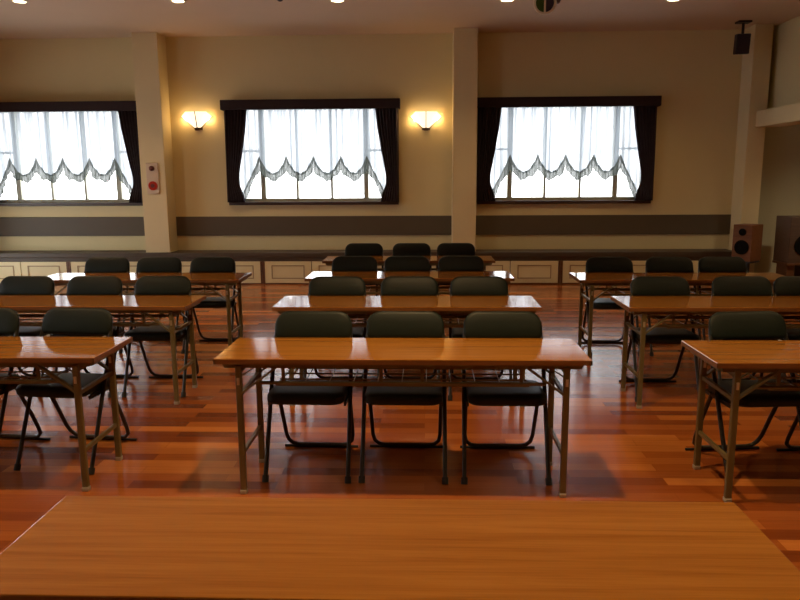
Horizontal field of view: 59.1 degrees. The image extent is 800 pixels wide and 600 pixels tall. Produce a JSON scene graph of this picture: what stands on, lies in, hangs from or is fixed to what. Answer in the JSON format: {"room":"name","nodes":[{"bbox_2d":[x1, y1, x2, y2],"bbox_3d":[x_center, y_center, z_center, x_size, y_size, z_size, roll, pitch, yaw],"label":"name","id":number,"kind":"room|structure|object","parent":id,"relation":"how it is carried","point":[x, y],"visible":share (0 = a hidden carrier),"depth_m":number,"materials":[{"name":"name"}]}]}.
{"room":"community hall","nodes":[
{"label":"community hall","id":0,"kind":"room"},
{"bbox_2d":[0,29,744,250],"bbox_3d":[-0.652,-2.094,10.638,12.050,3.600,0.220,0,10,2],"label":"wall","id":1,"kind":"structure","parent":0,"point":[696,74],"depth_m":10.38,"materials":[{"name":"beige paint"}]},
{"bbox_2d":[0,101,135,111],"bbox_3d":[-5.107,-2.857,10.447,2.620,0.140,0.198,0,10,2],"label":"pelmet","id":2,"kind":"object","parent":1,"relation":"attached to","point":[63,106],"visible":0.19,"depth_m":10.34,"materials":[{"name":"black wood"}]},
{"bbox_2d":[118,111,142,202],"bbox_3d":[-3.994,-2.168,10.510,0.351,1.432,0.070,0,10,2],"label":"curtain","id":3,"kind":"object","parent":2,"relation":"hanging from","point":[128,119],"visible":0.72,"depth_m":10.48,"materials":[{"name":"black fabric"}]},
{"bbox_2d":[0,170,142,205],"bbox_3d":[-5.097,-2.200,10.717,2.570,1.525,0.225,0,10,2],"label":"window","id":4,"kind":"structure","parent":1,"relation":"in","point":[20,201],"depth_m":10.86,"materials":[{"name":"metal"}]},
{"bbox_2d":[0,111,132,197],"bbox_3d":[-5.100,-2.164,10.640,2.380,1.422,0.066,0,10,2],"label":"curtain","id":5,"kind":"object","parent":4,"relation":"attached to","point":[75,143],"visible":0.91,"depth_m":10.62,"materials":[{"name":"fabric"}]},
{"bbox_2d":[0,217,144,235],"bbox_3d":[-5.127,-1.128,10.838,2.689,0.290,0.025,0,10,2],"label":"board","id":6,"kind":"object","parent":1,"relation":"attached to","point":[9,226],"visible":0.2,"depth_m":10.82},
{"bbox_2d":[146,163,159,193],"bbox_3d":[-3.618,-1.774,10.298,0.184,0.450,0.063,0,10,2],"label":"fire alarm","id":7,"kind":"object","parent":1,"relation":"attached to","point":[152,171],"visible":1,"depth_m":10.31,"materials":[{"name":"beige plastic"}]},
{"bbox_2d":[131,32,177,251],"bbox_3d":[-3.609,-2.046,10.460,0.367,3.600,0.350,0,10,2],"label":"pillar","id":8,"kind":"structure","parent":1,"relation":"attached to","point":[148,48],"depth_m":10.26,"materials":[{"name":"paint"}]},
{"bbox_2d":[181,111,212,129],"bbox_3d":[-3.006,-2.646,10.427,0.488,0.267,0.169,0,10,2],"label":"wall lamp","id":9,"kind":"object","parent":1,"relation":"attached to","point":[197,120],"visible":1,"depth_m":10.41,"materials":[{"name":"beige glass"}]},
{"bbox_2d":[220,98,399,110],"bbox_3d":[-1.309,-2.856,10.314,2.620,0.140,0.198,0,10,2],"label":"pelmet","id":10,"kind":"object","parent":1,"relation":"attached to","point":[369,103],"visible":0.99,"depth_m":10.22,"materials":[{"name":"black wood"}]},
{"bbox_2d":[224,110,246,201],"bbox_3d":[-2.414,-2.168,10.455,0.351,1.432,0.067,0,10,2],"label":"curtain","id":11,"kind":"object","parent":10,"relation":"hanging from","point":[234,120],"visible":0.98,"depth_m":10.43,"materials":[{"name":"black fabric"}]},
{"bbox_2d":[375,108,398,201],"bbox_3d":[-0.197,-2.168,10.377,0.351,1.432,0.067,0,10,2],"label":"curtain","id":12,"kind":"object","parent":10,"relation":"hanging from","point":[386,118],"visible":0.99,"depth_m":10.35,"materials":[{"name":"black fabric"}]},
{"bbox_2d":[176,216,451,235],"bbox_3d":[-1.318,-1.127,10.704,4.191,0.290,0.025,0,10,2],"label":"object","id":13,"kind":"object","parent":1,"relation":"attached to","point":[217,225],"visible":1,"depth_m":10.69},
{"bbox_2d":[229,108,398,204],"bbox_3d":[-1.300,-2.200,10.584,2.570,1.525,0.225,0,10,2],"label":"window","id":14,"kind":"structure","parent":1,"relation":"in","point":[263,200],"depth_m":10.71,"materials":[{"name":"metal"}]},
{"bbox_2d":[239,109,385,199],"bbox_3d":[-1.302,-2.168,10.506,2.380,1.411,0.066,0,10,2],"label":"curtain","id":15,"kind":"object","parent":14,"relation":"attached to","point":[296,142],"visible":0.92,"depth_m":10.49,"materials":[{"name":"fabric"}]},
{"bbox_2d":[409,111,441,130],"bbox_3d":[0.380,-2.615,10.313,0.488,0.267,0.169,0,10,2],"label":"wall lamp","id":16,"kind":"object","parent":1,"relation":"attached to","point":[425,120],"visible":1,"depth_m":10.30,"materials":[{"name":"beige glass"}]},
{"bbox_2d":[451,28,477,251],"bbox_3d":[0.937,-2.045,10.301,0.340,3.600,0.350,0,10,2],"label":"pillar","id":17,"kind":"structure","parent":1,"relation":"attached to","point":[465,40],"depth_m":10.07,"materials":[{"name":"paint"}]},
{"bbox_2d":[476,120,650,203],"bbox_3d":[2.428,-2.199,10.453,2.570,1.525,0.225,0,10,2],"label":"window","id":18,"kind":"structure","parent":1,"relation":"in","point":[508,199],"depth_m":10.57,"materials":[{"name":"metal"}]},
{"bbox_2d":[490,106,640,197],"bbox_3d":[2.425,-2.158,10.374,2.380,1.429,0.059,0,10,2],"label":"curtain","id":19,"kind":"object","parent":18,"relation":"attached to","point":[602,139],"visible":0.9,"depth_m":10.35,"materials":[{"name":"fabric"}]},
{"bbox_2d":[477,96,661,107],"bbox_3d":[2.419,-2.855,10.183,2.620,0.140,0.198,0,10,2],"label":"pelmet","id":20,"kind":"object","parent":1,"relation":"attached to","point":[571,101],"visible":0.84,"depth_m":10.09,"materials":[{"name":"black wood"}]},
{"bbox_2d":[477,107,501,200],"bbox_3d":[1.313,-2.168,10.325,0.351,1.432,0.068,0,10,2],"label":"curtain","id":21,"kind":"object","parent":20,"relation":"hanging from","point":[488,118],"visible":0.96,"depth_m":10.30,"materials":[{"name":"black fabric"}]},
{"bbox_2d":[633,106,656,200],"bbox_3d":[3.531,-2.167,10.247,0.351,1.432,0.068,0,10,2],"label":"curtain","id":22,"kind":"object","parent":20,"relation":"hanging from","point":[645,117],"visible":0.95,"depth_m":10.22,"materials":[{"name":"black fabric"}]},
{"bbox_2d":[476,214,730,234],"bbox_3d":[3.014,-1.127,10.553,3.791,0.290,0.025,0,10,2],"label":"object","id":23,"kind":"object","parent":1,"relation":"attached to","point":[711,223],"visible":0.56,"depth_m":10.54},
{"bbox_2d":[728,24,773,272],"bbox_3d":[5.024,-2.044,10.158,0.250,3.600,0.350,0,10,2],"label":"pillar","id":24,"kind":"structure","parent":1,"relation":"attached to","point":[755,72],"depth_m":9.98,"materials":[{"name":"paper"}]},
{"bbox_2d":[0,284,799,570],"bbox_3d":[0.014,0.944,3.982,13.850,0.120,14.320,0,10,2],"label":"floor","id":25,"kind":"structure","parent":0,"point":[618,450],"depth_m":4.23,"materials":[{"name":"brown wood"}]},
{"bbox_2d":[0,308,49,439],"bbox_3d":[-2.368,0.478,3.978,0.464,0.841,0.515,1,10,9],"label":"folding chair","id":26,"kind":"object","parent":25,"relation":"on","point":[9,318],"visible":0.8,"depth_m":3.97,"materials":[{"name":"black fabric"}]},
{"bbox_2d":[0,276,68,375],"bbox_3d":[-2.817,0.253,5.292,0.464,0.841,0.515,0,10,3],"label":"folding chair","id":27,"kind":"object","parent":25,"relation":"on","point":[10,285],"visible":0.46,"depth_m":5.30,"materials":[{"name":"black leather"}]},
{"bbox_2d":[0,262,68,282],"bbox_3d":[-5.682,-0.406,10.605,1.454,0.343,0.059,0,10,2],"label":"base cabinet","id":28,"kind":"object","parent":25,"relation":"on","point":[7,269],"visible":0.56,"depth_m":10.57,"materials":[{"name":"brown wood"}]},
{"bbox_2d":[0,249,731,261],"bbox_3d":[-0.800,-0.669,10.564,11.340,0.130,0.418,0,10,2],"label":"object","id":29,"kind":"object","parent":28,"relation":"on","point":[497,254],"visible":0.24,"depth_m":10.42,"materials":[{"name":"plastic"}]},
{"bbox_2d":[0,337,132,491],"bbox_3d":[-2.373,0.586,3.728,1.802,0.700,0.465,0,10,2],"label":"folding table","id":30,"kind":"object","parent":25,"relation":"on","point":[76,353],"visible":1,"depth_m":3.56,"materials":[{"name":"beige paint"}]},
{"bbox_2d":[0,365,92,383],"bbox_3d":[-2.374,0.340,3.686,1.400,0.110,0.339,0,10,2],"label":"wire shelf","id":31,"kind":"object","parent":30,"relation":"attached to","point":[2,381],"depth_m":3.52,"materials":[{"name":"metal"}]},
{"bbox_2d":[13,307,136,474],"bbox_3d":[-1.832,0.478,3.957,0.464,0.841,0.515,1,10,8],"label":"folding chair","id":32,"kind":"object","parent":25,"relation":"on","point":[58,320],"visible":0.77,"depth_m":3.95,"materials":[{"name":"green plastic"}]},
{"bbox_2d":[52,276,138,396],"bbox_3d":[-2.297,0.253,5.274,0.464,0.841,0.515,0,10,3],"label":"folding chair","id":33,"kind":"object","parent":25,"relation":"on","point":[77,285],"visible":0.52,"depth_m":5.29,"materials":[{"name":"green leather"}]},
{"bbox_2d":[0,295,205,404],"bbox_3d":[-2.344,0.349,5.093,1.802,0.700,0.464,0,10,2],"label":"folding table","id":34,"kind":"object","parent":25,"relation":"on","point":[174,305],"visible":0.88,"depth_m":4.97,"materials":[{"name":"beige paint"}]},
{"bbox_2d":[18,313,177,325],"bbox_3d":[-2.345,0.103,5.050,1.400,0.110,0.339,0,10,2],"label":"wire shelf","id":35,"kind":"object","parent":34,"relation":"attached to","point":[143,316],"depth_m":5.09,"materials":[{"name":"brown metal"}]},
{"bbox_2d":[68,261,137,272],"bbox_3d":[-4.223,-0.405,10.554,1.454,0.343,0.059,0,10,2],"label":"base cabinet","id":36,"kind":"object","parent":25,"relation":"on","point":[74,267],"visible":0.14,"depth_m":10.53,"materials":[{"name":"brown wood"}]},
{"bbox_2d":[84,257,136,352],"bbox_3d":[-2.733,0.034,6.551,0.464,0.841,0.515,0,10,2],"label":"folding chair","id":37,"kind":"object","parent":25,"relation":"on","point":[94,264],"visible":0.35,"depth_m":6.56,"materials":[{"name":"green leather"}]},
{"bbox_2d":[48,273,251,345],"bbox_3d":[-2.267,0.133,6.337,1.802,0.700,0.465,0,10,2],"label":"folding table","id":38,"kind":"object","parent":25,"relation":"on","point":[229,280],"visible":0.32,"depth_m":6.22,"materials":[{"name":"beige paint"}]},
{"bbox_2d":[59,285,224,295],"bbox_3d":[-2.269,-0.113,6.294,1.400,0.110,0.339,0,10,2],"label":"wire shelf","id":39,"kind":"object","parent":38,"relation":"attached to","point":[127,289],"depth_m":6.26,"materials":[{"name":"brown metal"}]},
{"bbox_2d":[127,257,184,352],"bbox_3d":[-2.242,0.033,6.537,0.464,0.841,0.515,0,10,2],"label":"folding chair","id":40,"kind":"object","parent":25,"relation":"on","point":[145,264],"visible":0.37,"depth_m":6.55,"materials":[{"name":"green leather"}]},
{"bbox_2d":[122,276,202,396],"bbox_3d":[-1.776,0.252,5.259,0.464,0.841,0.515,0,10,1],"label":"folding chair","id":41,"kind":"object","parent":25,"relation":"on","point":[145,285],"visible":0.83,"depth_m":5.26,"materials":[{"name":"black fabric"}]},
{"bbox_2d":[181,257,239,353],"bbox_3d":[-1.737,0.033,6.519,0.464,0.841,0.515,0,10,1],"label":"folding chair","id":42,"kind":"object","parent":25,"relation":"on","point":[198,264],"visible":0.64,"depth_m":6.53,"materials":[{"name":"green leather"}]},
{"bbox_2d":[181,261,262,283],"bbox_3d":[-2.764,-0.405,10.503,1.454,0.343,0.059,0,10,2],"label":"base cabinet","id":43,"kind":"object","parent":25,"relation":"on","point":[254,267],"visible":0.26,"depth_m":10.46,"materials":[{"name":"brown wood"}]},
{"bbox_2d":[262,261,331,283],"bbox_3d":[-1.305,-0.405,10.451,1.454,0.343,0.059,0,10,2],"label":"base cabinet","id":44,"kind":"object","parent":25,"relation":"on","point":[274,272],"visible":0.58,"depth_m":10.44,"materials":[{"name":"brown wood"}]},
{"bbox_2d":[262,311,357,482],"bbox_3d":[-0.474,0.495,3.813,0.464,0.841,0.515,0,10,3],"label":"folding chair","id":45,"kind":"object","parent":25,"relation":"on","point":[290,324],"visible":0.85,"depth_m":3.81,"materials":[{"name":"black leather"}]},
{"bbox_2d":[303,276,366,377],"bbox_3d":[-0.464,0.259,5.173,0.464,0.841,0.515,0,10,1],"label":"folding chair","id":46,"kind":"object","parent":25,"relation":"on","point":[320,285],"visible":0.44,"depth_m":5.18,"materials":[{"name":"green leather"}]},
{"bbox_2d":[331,256,377,295],"bbox_3d":[-0.424,0.025,6.525,0.464,0.841,0.515,0,10,3],"label":"folding chair","id":47,"kind":"object","parent":25,"relation":"on","point":[340,263],"visible":0.36,"depth_m":6.54,"materials":[{"name":"black leather"}]},
{"bbox_2d":[345,243,383,285],"bbox_3d":[-0.402,-0.199,7.812,0.464,0.841,0.515,0,10,3],"label":"folding chair","id":48,"kind":"object","parent":25,"relation":"on","point":[352,249],"visible":0.41,"depth_m":7.83,"materials":[{"name":"green plastic"}]},
{"bbox_2d":[0,496,799,599],"bbox_3d":[-0.021,0.919,1.729,1.802,0.700,0.464,0,10,2],"label":"folding table","id":49,"kind":"object","parent":25,"relation":"on","point":[83,547],"visible":1,"depth_m":1.63,"materials":[{"name":"brown wood"}]},
{"bbox_2d":[213,337,592,497],"bbox_3d":[0.015,0.588,3.633,1.802,0.700,0.465,0,10,2],"label":"folding table","id":50,"kind":"object","parent":25,"relation":"on","point":[421,354],"visible":0.92,"depth_m":3.46,"materials":[{"name":"beige paint"}]},
{"bbox_2d":[259,368,546,386],"bbox_3d":[0.014,0.342,3.590,1.400,0.110,0.339,0,10,2],"label":"wire shelf","id":51,"kind":"object","parent":50,"relation":"attached to","point":[379,382],"depth_m":3.45,"materials":[{"name":"silver metal"}]},
{"bbox_2d":[358,311,447,483],"bbox_3d":[0.026,0.495,3.796,0.464,0.841,0.515,0,10,3],"label":"folding chair","id":52,"kind":"object","parent":25,"relation":"on","point":[381,324],"visible":0.87,"depth_m":3.80,"materials":[{"name":"green plastic"}]},
{"bbox_2d":[272,296,541,406],"bbox_3d":[0.050,0.353,4.989,1.802,0.700,0.464,0,10,2],"label":"folding table","id":53,"kind":"object","parent":25,"relation":"on","point":[346,304],"visible":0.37,"depth_m":4.82,"materials":[{"name":"beige paint"}]},
{"bbox_2d":[348,315,466,327],"bbox_3d":[0.048,0.107,4.946,1.400,0.110,0.339,0,10,2],"label":"wire shelf","id":54,"kind":"object","parent":53,"relation":"attached to","point":[457,325],"depth_m":5.01,"materials":[{"name":"brown metal"}]},
{"bbox_2d":[384,256,429,270],"bbox_3d":[0.066,0.025,6.508,0.464,0.841,0.515,0,10,1],"label":"folding chair","id":55,"kind":"object","parent":25,"relation":"on","point":[392,263],"visible":0.28,"depth_m":6.52,"materials":[{"name":"green plastic"}]},
{"bbox_2d":[377,276,439,378],"bbox_3d":[0.067,0.260,5.154,0.464,0.841,0.515,0,10,3],"label":"folding chair","id":56,"kind":"object","parent":25,"relation":"on","point":[391,285],"visible":0.42,"depth_m":5.17,"materials":[{"name":"green plastic"}]},
{"bbox_2d":[322,256,494,270],"bbox_3d":[0.097,-0.103,7.617,1.802,0.700,0.464,0,10,2],"label":"folding table","id":57,"kind":"object","parent":25,"relation":"on","point":[488,260],"visible":0.2,"depth_m":7.45,"materials":[{"name":"beige paint"}]},
{"bbox_2d":[377,268,437,270],"bbox_3d":[0.096,-0.349,7.574,1.400,0.110,0.339,0,10,2],"label":"wire shelf","id":58,"kind":"object","parent":57,"relation":"attached to","point":[379,269],"depth_m":7.72,"materials":[{"name":"beige paint"}]},
{"bbox_2d":[305,271,514,294],"bbox_3d":[0.087,0.119,6.337,1.802,0.700,0.465,0,10,2],"label":"folding table","id":59,"kind":"object","parent":25,"relation":"on","point":[369,277],"visible":0.2,"depth_m":6.29,"materials":[{"name":"beige paint"}]},
{"bbox_2d":[366,286,449,294],"bbox_3d":[0.086,-0.127,6.295,1.400,0.110,0.339,0,10,2],"label":"wire shelf","id":60,"kind":"object","parent":59,"relation":"attached to","point":[367,287],"depth_m":6.36,"materials":[{"name":"brown metal"}]},
{"bbox_2d":[392,243,431,267],"bbox_3d":[0.128,-0.198,7.790,0.464,0.841,0.515,0,10,2],"label":"folding chair","id":61,"kind":"object","parent":25,"relation":"on","point":[399,249],"visible":0.34,"depth_m":7.80,"materials":[{"name":"green plastic"}]},
{"bbox_2d":[436,243,475,314],"bbox_3d":[0.621,-0.199,7.776,0.464,0.841,0.515,0,10,1],"label":"folding chair","id":62,"kind":"object","parent":25,"relation":"on","point":[444,249],"visible":0.29,"depth_m":7.79,"materials":[{"name":"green leather"}]},
{"bbox_2d":[438,256,483,337],"bbox_3d":[0.564,0.024,6.495,0.464,0.841,0.515,0,10,1],"label":"folding chair","id":63,"kind":"object","parent":25,"relation":"on","point":[445,263],"visible":0.3,"depth_m":6.51,"materials":[{"name":"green leather"}]},
{"bbox_2d":[448,276,511,399],"bbox_3d":[0.577,0.260,5.134,0.464,0.841,0.515,0,10,3],"label":"folding chair","id":64,"kind":"object","parent":25,"relation":"on","point":[460,285],"visible":0.59,"depth_m":5.15,"materials":[{"name":"green leather"}]},
{"bbox_2d":[460,311,551,484],"bbox_3d":[0.552,0.495,3.775,0.464,0.841,0.515,0,10,2],"label":"folding chair","id":65,"kind":"object","parent":25,"relation":"on","point":[478,324],"visible":0.88,"depth_m":3.78,"materials":[{"name":"green leather"}]},
{"bbox_2d":[486,261,560,283],"bbox_3d":[1.614,-0.404,10.349,1.454,0.343,0.059,0,10,2],"label":"base cabinet","id":66,"kind":"object","parent":25,"relation":"on","point":[524,272],"visible":0.61,"depth_m":10.32,"materials":[{"name":"brown wood"}]},
{"bbox_2d":[560,261,645,283],"bbox_3d":[3.073,-0.404,10.298,1.454,0.343,0.059,0,10,2],"label":"base cabinet","id":67,"kind":"object","parent":25,"relation":"on","point":[566,267],"visible":0.29,"depth_m":10.28,"materials":[{"name":"brown wood"}]},
{"bbox_2d":[582,257,639,355],"bbox_3d":[1.888,0.043,6.338,0.464,0.841,0.515,0,10,2],"label":"folding chair","id":68,"kind":"object","parent":25,"relation":"on","point":[593,264],"visible":0.66,"depth_m":6.35,"materials":[{"name":"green leather"}]},
{"bbox_2d":[619,276,699,401],"bbox_3d":[1.879,0.262,5.075,0.464,0.841,0.515,0,10,2],"label":"folding chair","id":69,"kind":"object","parent":25,"relation":"on","point":[641,285],"visible":0.79,"depth_m":5.08,"materials":[{"name":"green leather"}]},
{"bbox_2d":[635,257,701,355],"bbox_3d":[2.423,0.043,6.321,0.464,0.841,0.515,0,10,2],"label":"folding chair","id":70,"kind":"object","parent":25,"relation":"on","point":[653,264],"visible":0.37,"depth_m":6.33,"materials":[{"name":"black leather"}]},
{"bbox_2d":[569,273,783,358],"bbox_3d":[2.415,0.139,6.144,1.802,0.700,0.465,0,10,2],"label":"folding table","id":71,"kind":"object","parent":25,"relation":"on","point":[590,280],"visible":0.34,"depth_m":6.03,"materials":[{"name":"beige paint"}]},
{"bbox_2d":[594,286,711,295],"bbox_3d":[2.413,-0.108,6.102,1.400,0.110,0.339,0,10,2],"label":"wire shelf","id":72,"kind":"object","parent":71,"relation":"attached to","point":[697,289],"depth_m":6.15,"materials":[{"name":"brown metal"}]},
{"bbox_2d":[691,260,698,272],"bbox_3d":[4.327,-0.404,10.254,1.044,0.343,0.059,0,10,2],"label":"base cabinet","id":73,"kind":"object","parent":25,"relation":"on","point":[695,262],"visible":0.12,"depth_m":10.22,"materials":[{"name":"brown wood"}]},
{"bbox_2d":[611,296,799,408],"bbox_3d":[2.416,0.356,4.892,1.802,0.700,0.464,0,10,2],"label":"folding table","id":74,"kind":"object","parent":25,"relation":"on","point":[664,308],"visible":0.88,"depth_m":4.77,"materials":[{"name":"beige paint"}]},
{"bbox_2d":[647,315,799,327],"bbox_3d":[2.414,0.109,4.850,1.400,0.110,0.339,0,10,2],"label":"wire shelf","id":75,"kind":"object","parent":74,"relation":"attached to","point":[673,317],"depth_m":4.89,"materials":[{"name":"brown metal"}]},
{"bbox_2d":[694,256,746,339],"bbox_3d":[2.892,0.043,6.308,0.464,0.841,0.515,0,10,3],"label":"folding chair","id":76,"kind":"object","parent":25,"relation":"on","point":[708,264],"visible":0.32,"depth_m":6.32,"materials":[{"name":"black leather"}]},
{"bbox_2d":[696,276,783,398],"bbox_3d":[2.463,0.261,5.060,0.464,0.841,0.515,0,10,3],"label":"folding chair","id":77,"kind":"object","parent":25,"relation":"on","point":[721,285],"visible":0.35,"depth_m":5.07,"materials":[{"name":"green plastic"}]},
{"bbox_2d":[681,340,799,501],"bbox_3d":[2.373,0.596,3.510,1.802,0.700,0.464,0,10,2],"label":"folding table","id":78,"kind":"object","parent":25,"relation":"on","point":[733,357],"visible":0.98,"depth_m":3.40,"materials":[{"name":"beige paint"}]},
{"bbox_2d":[741,372,799,390],"bbox_3d":[2.372,0.349,3.467,1.400,0.110,0.339,0,10,2],"label":"wire shelf","id":79,"kind":"object","parent":78,"relation":"attached to","point":[778,377],"depth_m":3.34,"materials":[{"name":"beige paint"}]},
{"bbox_2d":[685,311,799,470],"bbox_3d":[1.861,0.494,3.738,0.464,0.841,0.515,-1,10,-3],"label":"folding chair","id":80,"kind":"object","parent":25,"relation":"on","point":[725,325],"visible":0.77,"depth_m":3.74,"materials":[{"name":"green plastic"}]},
{"bbox_2d":[745,260,758,272],"bbox_3d":[4.840,-0.367,9.902,0.300,0.384,0.300,-8,12,-37],"label":"speaker stand","id":81,"kind":"object","parent":25,"relation":"on","point":[747,263],"visible":0.23,"depth_m":9.83,"materials":[{"name":"black plastic"}]},
{"bbox_2d":[731,223,762,261],"bbox_3d":[4.831,-0.802,9.821,0.316,0.500,0.270,-8,12,-37],"label":"loudspeaker","id":82,"kind":"object","parent":81,"relation":"on","point":[747,238],"visible":0.97,"depth_m":9.72,"materials":[{"name":"brown wood"}]},
{"bbox_2d":[760,276,799,382],"bbox_3d":[2.898,0.263,5.039,0.464,0.841,0.515,0,10,2],"label":"folding chair","id":83,"kind":"object","parent":25,"relation":"on","point":[783,285],"visible":0.48,"depth_m":5.05,"materials":[{"name":"green plastic"}]},
{"bbox_2d":[772,260,799,275],"bbox_3d":[5.445,-0.343,9.753,0.440,0.380,0.360,-1,10,-2],"label":"speaker stand","id":84,"kind":"object","parent":25,"relation":"on","point":[782,268],"visible":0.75,"depth_m":9.69,"materials":[{"name":"brown wood"}]},
{"bbox_2d":[773,215,799,262],"bbox_3d":[5.442,-0.836,9.659,0.420,0.620,0.376,-1,10,-2],"label":"loudspeaker","id":85,"kind":"object","parent":84,"relation":"on","point":[787,232],"visible":1,"depth_m":9.54,"materials":[{"name":"brown wood"}]},
{"bbox_2d":[776,416,799,450],"bbox_3d":[2.376,0.494,3.721,0.464,0.841,0.515,-1,10,-3],"label":"folding chair","id":86,"kind":"object","parent":25,"relation":"on","point":[788,437],"visible":0.97,"depth_m":3.97,"materials":[{"name":"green metal"}]},
{"bbox_2d":[0,0,799,38],"bbox_3d":[-0.907,-2.736,3.375,12.050,0.150,14.320,0,10,2],"label":"ceiling","id":87,"kind":"structure","parent":0,"point":[35,19],"depth_m":9.10,"materials":[{"name":"paint"}]},
{"bbox_2d":[10,0,28,2],"bbox_3d":[-4.415,-3.467,8.185,0.190,0.012,0.190,0,10,2],"label":"recessed light","id":88,"kind":"object","parent":87,"relation":"in","point":[15,1],"visible":1,"depth_m":8.19,"materials":[{"name":"beige"}]},
{"bbox_2d":[170,0,186,2],"bbox_3d":[-2.583,-3.482,8.210,0.190,0.012,0.190,0,10,2],"label":"recessed light","id":89,"kind":"object","parent":87,"relation":"in","point":[174,1],"visible":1,"depth_m":8.23,"materials":[{"name":"beige"}]},
{"bbox_2d":[329,0,344,2],"bbox_3d":[-0.732,-3.497,8.234,0.190,0.012,0.190,0,10,2],"label":"recessed light","id":90,"kind":"object","parent":87,"relation":"in","point":[336,1],"visible":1,"depth_m":8.27,"materials":[{"name":"beige"}]},
{"bbox_2d":[533,0,556,14],"bbox_3d":[1.448,-3.079,7.032,0.234,0.452,0.100,0,10,2],"label":"lamp","id":91,"kind":"object","parent":87,"relation":"hanging from","point":[543,7],"visible":1,"depth_m":7.05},
{"bbox_2d":[733,20,751,54],"bbox_3d":[4.627,-3.541,9.528,0.196,0.431,0.174,1,10,10],"label":"ceiling speaker","id":92,"kind":"object","parent":87,"relation":"hanging from","point":[741,41],"visible":1,"depth_m":9.48,"materials":[{"name":"black plastic"}]},
{"bbox_2d":[736,34,750,52],"bbox_3d":[4.615,-3.442,9.477,0.152,0.229,0.036,1,10,10],"label":"grille","id":93,"kind":"object","parent":92,"relation":"attached to","point":[742,40],"depth_m":9.47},
{"bbox_2d":[754,124,799,272],"bbox_3d":[6.166,-1.512,10.449,2.008,2.438,0.320,0,10,2],"label":"wall","id":94,"kind":"structure","parent":0,"point":[780,181],"depth_m":10.28,"materials":[{"name":"paint"}]},
{"bbox_2d":[767,16,799,108],"bbox_3d":[5.058,-2.088,3.268,0.120,1.160,13.900,0,10,2],"label":"wall","id":95,"kind":"structure","parent":0,"point":[784,82],"depth_m":9.54,"materials":[{"name":"beige paint"}]},
{"bbox_2d":[755,103,799,126],"bbox_3d":[4.936,-1.379,3.218,0.360,0.220,13.550,0,10,2],"label":"trim","id":96,"kind":"structure","parent":95,"relation":"attached to","point":[787,115],"depth_m":9.28,"materials":[{"name":"paint"}]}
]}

